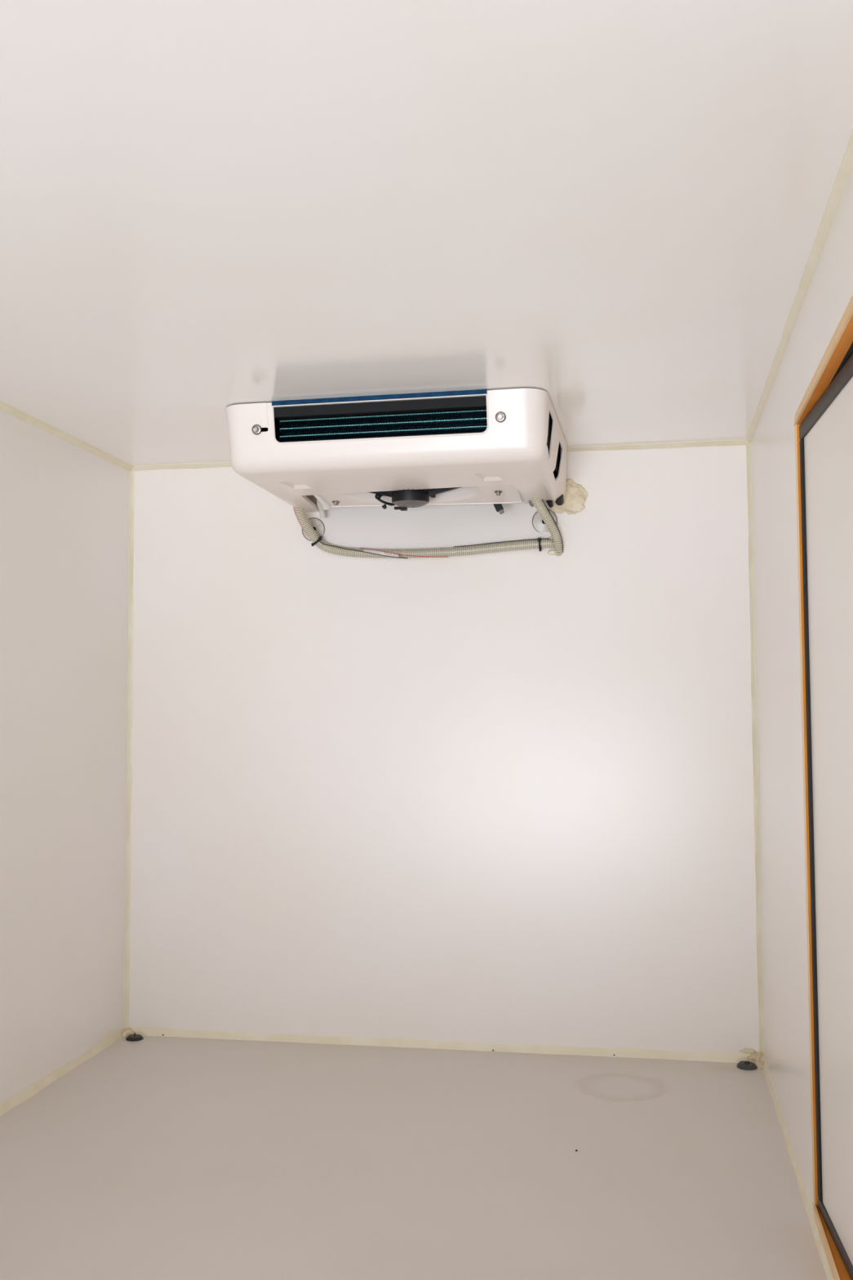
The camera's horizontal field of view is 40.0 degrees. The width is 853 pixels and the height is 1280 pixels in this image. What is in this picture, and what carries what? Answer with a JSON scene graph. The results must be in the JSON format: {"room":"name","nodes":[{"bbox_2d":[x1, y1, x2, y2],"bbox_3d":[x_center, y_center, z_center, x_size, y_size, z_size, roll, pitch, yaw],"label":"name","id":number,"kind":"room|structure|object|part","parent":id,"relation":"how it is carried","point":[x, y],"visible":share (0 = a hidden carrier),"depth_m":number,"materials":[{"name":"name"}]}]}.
{"room":"cargo space","nodes":[
{"label":"cargo space","id":0,"kind":"room"},
{"bbox_2d":[0,409,129,1104],"bbox_3d":[-1.215,0.180,1.275,0.060,1.576,4.208,-1,-3,10],"label":"wall","id":1,"kind":"structure","parent":0,"point":[64,507],"depth_m":2.88,"materials":[{"name":"white paint"}]},
{"bbox_2d":[0,1026,124,1115],"bbox_3d":[-1.182,0.949,1.193,0.013,0.035,4.148,-1,-3,10],"label":"bead","id":2,"kind":"object","parent":1,"relation":"attached to","point":[112,1037],"visible":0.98,"depth_m":2.85},
{"bbox_2d":[0,401,133,471],"bbox_3d":[-1.188,-0.602,1.285,0.018,0.017,4.148,-1,-3,10],"label":"bead","id":3,"kind":"object","parent":1,"relation":"attached to","point":[4,407],"visible":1,"depth_m":2.92},
{"bbox_2d":[124,470,134,1029],"bbox_3d":[-0.829,0.297,3.274,0.013,1.576,0.014,-1,-3,10],"label":"bead","id":4,"kind":"object","parent":1,"relation":"attached to","point":[130,691],"visible":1,"depth_m":3.27},
{"bbox_2d":[0,1035,827,1279],"bbox_3d":[-0.334,0.983,1.073,1.840,0.060,4.208,-1,-3,10],"label":"floor","id":5,"kind":"structure","parent":0,"point":[153,1157],"depth_m":2.27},
{"bbox_2d":[121,1027,133,1037],"bbox_3d":[-0.820,1.080,3.214,0.042,0.031,0.042,2,-4,-35],"label":"lump","id":6,"kind":"object","parent":5,"relation":"on","point":[125,1033],"visible":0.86,"depth_m":3.20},
{"bbox_2d":[125,1032,143,1041],"bbox_3d":[-0.791,1.073,3.179,0.047,0.018,0.047,0,-3,-2],"label":"plug","id":7,"kind":"object","parent":5,"relation":"on","point":[132,1037],"visible":1,"depth_m":3.17,"materials":[{"name":"black rubber"}]},
{"bbox_2d":[737,1060,757,1070],"bbox_3d":[0.793,1.049,2.901,0.049,0.017,0.049,-1,-3,10],"label":"plug","id":8,"kind":"object","parent":5,"relation":"on","point":[746,1065],"visible":1,"depth_m":2.89,"materials":[{"name":"grey rubber"}]},
{"bbox_2d":[747,1052,764,1066],"bbox_3d":[0.829,1.052,2.925,0.051,0.045,0.053,-1,-3,10],"label":"lump","id":9,"kind":"object","parent":5,"relation":"on","point":[758,1058],"visible":0.66,"depth_m":2.91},
{"bbox_2d":[0,0,852,466],"bbox_3d":[-0.343,-0.650,1.170,1.840,0.060,4.208,-1,-3,10],"label":"ceiling","id":10,"kind":"structure","parent":0,"point":[614,210],"depth_m":1.59,"materials":[{"name":"white paint"}]},
{"bbox_2d":[226,387,566,518],"bbox_3d":[-0.050,-0.426,2.861,0.748,0.188,0.596,-1,-3,11],"label":"air conditioner","id":11,"kind":"object","parent":10,"relation":"attached to","point":[496,447],"visible":1,"depth_m":2.63,"materials":[{"name":"white plastic"}]},
{"bbox_2d":[251,424,261,434],"bbox_3d":[-0.382,-0.473,2.635,0.022,0.022,0.008,-1,-3,11],"label":"screw","id":12,"kind":"object","parent":11,"relation":"in","point":[255,428],"depth_m":2.63,"materials":[{"name":"metal"}]},
{"bbox_3d":[-0.284,-0.366,3.118,0.020,0.068,0.146,0,-3,0],"label":"drain spout","id":13,"kind":"part","parent":11,"relation":"part of","materials":[{"name":"white plastic"}]},
{"bbox_3d":[-0.098,-0.523,2.630,0.486,0.002,0.109,-1,-3,11],"label":"mounting rail","id":14,"kind":"part","parent":11,"relation":"part of","materials":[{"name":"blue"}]},
{"bbox_3d":[-0.097,-0.510,2.632,0.488,0.020,0.104,-1,-3,11],"label":"plate","id":15,"kind":"part","parent":11,"relation":"part of","materials":[{"name":"black"}]},
{"bbox_3d":[-0.125,-0.375,2.955,0.096,0.041,0.021,-1,-4,16],"label":"motor arm","id":16,"kind":"part","parent":11,"relation":"part of","materials":[{"name":"black plastic"}]},
{"bbox_3d":[-0.040,-0.374,2.930,0.094,0.083,0.095,-1,-3,11],"label":"fan motor","id":17,"kind":"part","parent":11,"relation":"part of","materials":[{"name":"black plastic"}]},
{"bbox_3d":[-0.049,-0.452,2.825,0.707,0.133,0.460,-1,-3,11],"label":"casing","id":18,"kind":"part","parent":11,"relation":"part of","materials":[{"name":"white plastic"}]},
{"bbox_3d":[-0.043,-0.397,2.825,0.502,0.073,0.472,-1,-3,11],"label":"fan plate","id":19,"kind":"part","parent":11,"relation":"part of","materials":[{"name":"beige metal"}]},
{"bbox_2d":[293,506,554,558],"bbox_3d":[-0.009,-0.302,3.150,0.696,0.165,0.095,0,-3,3],"label":"conduit","id":20,"kind":"object","parent":11,"relation":"attached to","point":[539,543],"visible":0.95,"depth_m":3.14,"materials":[{"name":"beige-grey plastic"},{"name":"black plastic"}]},
{"bbox_3d":[0.047,-0.378,2.924,0.096,0.041,0.021,-1,-3,4],"label":"motor arm","id":21,"kind":"part","parent":11,"relation":"part of","materials":[{"name":"black plastic"}]},
{"bbox_2d":[493,503,504,514],"bbox_3d":[0.181,-0.359,3.030,0.039,0.069,0.022,-1,-3,10],"label":"socket","id":22,"kind":"object","parent":11,"relation":"attached to","point":[499,508],"depth_m":3.02,"materials":[{"name":"black plastic"}]},
{"bbox_2d":[495,412,505,422],"bbox_3d":[0.160,-0.481,2.532,0.022,0.022,0.008,-1,-3,11],"label":"screw","id":23,"kind":"object","parent":11,"relation":"in","point":[500,416],"depth_m":2.53,"materials":[{"name":"metal"}]},
{"bbox_2d":[528,500,533,506],"bbox_3d":[0.270,-0.366,3.048,0.019,0.041,0.014,-1,-3,10],"label":"screw","id":24,"kind":"object","parent":11,"relation":"attached to","point":[530,501],"depth_m":3.04,"materials":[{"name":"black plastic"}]},
{"bbox_2d":[530,497,563,556],"bbox_3d":[0.312,-0.311,3.051,0.035,0.174,0.157,-3,-4,38],"label":"hose","id":25,"kind":"object","parent":11,"relation":"attached to","point":[539,504],"visible":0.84,"depth_m":3.06,"materials":[{"name":"beige plastic"}]},
{"bbox_2d":[128,444,759,1053],"bbox_3d":[0.009,0.286,3.163,1.700,1.576,0.060,-1,-3,10],"label":"wall","id":26,"kind":"structure","parent":0,"point":[504,797],"depth_m":3.12,"materials":[{"name":"white paint"}]},
{"bbox_2d":[302,517,324,541],"bbox_3d":[-0.311,-0.303,3.222,0.065,0.065,0.003,-1,-3,10],"label":"washer","id":27,"kind":"object","parent":26,"relation":"attached to","point":[318,526],"visible":0.55,"depth_m":3.22,"materials":[{"name":"grey plastic"}]},
{"bbox_2d":[132,439,749,471],"bbox_3d":[-0.001,-0.498,3.170,1.700,0.013,0.024,-1,-3,10],"label":"bead","id":28,"kind":"object","parent":26,"relation":"attached to","point":[722,442],"visible":0.42,"depth_m":3.09},
{"bbox_2d":[128,1026,754,1062],"bbox_3d":[0.007,1.062,3.081,1.700,0.023,0.017,-1,-3,10],"label":"bead","id":29,"kind":"object","parent":26,"relation":"attached to","point":[143,1031],"visible":0.97,"depth_m":3.07},
{"bbox_2d":[532,509,557,533],"bbox_3d":[0.314,-0.315,3.113,0.067,0.067,0.003,-1,-3,10],"label":"washer","id":30,"kind":"object","parent":26,"relation":"attached to","point":[538,523],"visible":0.57,"depth_m":3.11,"materials":[{"name":"grey plastic"}]},
{"bbox_2d":[547,549,555,555],"bbox_3d":[0.334,-0.232,3.102,0.028,0.014,0.013,-1,-3,10],"label":"sealant dab","id":31,"kind":"object","parent":26,"relation":"attached to","point":[550,552],"visible":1,"depth_m":3.10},
{"bbox_2d":[556,520,568,556],"bbox_3d":[0.357,-0.269,3.104,0.037,0.097,0.002,-1,-3,10],"label":"film","id":32,"kind":"object","parent":26,"relation":"attached to","point":[562,526],"visible":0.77,"depth_m":3.10,"materials":[{"name":"white plastic"}]},
{"bbox_2d":[548,478,588,515],"bbox_3d":[0.370,-0.379,3.103,0.116,0.096,0.047,-1,-3,10],"label":"foam sealant","id":33,"kind":"object","parent":26,"relation":"attached to","point":[575,497],"visible":0.66,"depth_m":3.09,"materials":[{"name":"beige plastic"}]},
{"bbox_2d":[740,1048,756,1053],"bbox_3d":[0.808,1.033,2.948,0.041,0.016,0.002,-1,-3,10],"label":"smear","id":34,"kind":"object","parent":26,"relation":"attached to","point":[746,1051],"visible":1,"depth_m":2.95,"materials":[{"name":"beige"}]},
{"bbox_2d":[751,167,852,1213],"bbox_3d":[0.479,0.152,0.949,0.060,1.576,4.150,-1,-3,11],"label":"wall","id":35,"kind":"structure","parent":0,"point":[786,1033],"depth_m":2.33,"materials":[{"name":"white paint"}]},
{"bbox_2d":[746,443,764,1053],"bbox_3d":[0.836,0.272,2.982,0.014,1.576,0.016,-1,-3,10],"label":"bead","id":36,"kind":"object","parent":35,"relation":"attached to","point":[756,809],"visible":0.94,"depth_m":2.98},
{"bbox_2d":[762,1061,834,1279],"bbox_3d":[0.450,0.933,0.908,0.010,0.017,4.149,-1,-3,11],"label":"bead","id":37,"kind":"object","parent":35,"relation":"attached to","point":[803,1192],"visible":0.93,"depth_m":2.18},
{"bbox_2d":[746,130,852,443],"bbox_3d":[0.440,-0.630,1.001,0.015,0.012,4.149,-1,-3,11],"label":"bead","id":38,"kind":"object","parent":35,"relation":"attached to","point":[846,166],"visible":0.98,"depth_m":1.83},
{"bbox_2d":[794,294,852,1279],"bbox_3d":[0.602,0.266,1.590,0.064,1.396,0.926,-1,-3,11],"label":"door frame","id":39,"kind":"structure","parent":35,"relation":"attached to","point":[839,350],"depth_m":2.01,"materials":[{"name":"orange wood"}]},
{"bbox_3d":[0.609,-0.411,1.627,0.041,0.004,0.923,-1,-3,11],"label":"seal seat","id":40,"kind":"part","parent":39,"relation":"part of","materials":[{"name":"orange wood"}]},
{"bbox_2d":[799,353,852,1279],"bbox_3d":[0.627,0.267,1.589,0.055,1.350,0.899,-1,-3,8],"label":"door","id":41,"kind":"structure","parent":35,"relation":"in","point":[826,433],"depth_m":1.86,"materials":[{"name":"white"}]}
]}

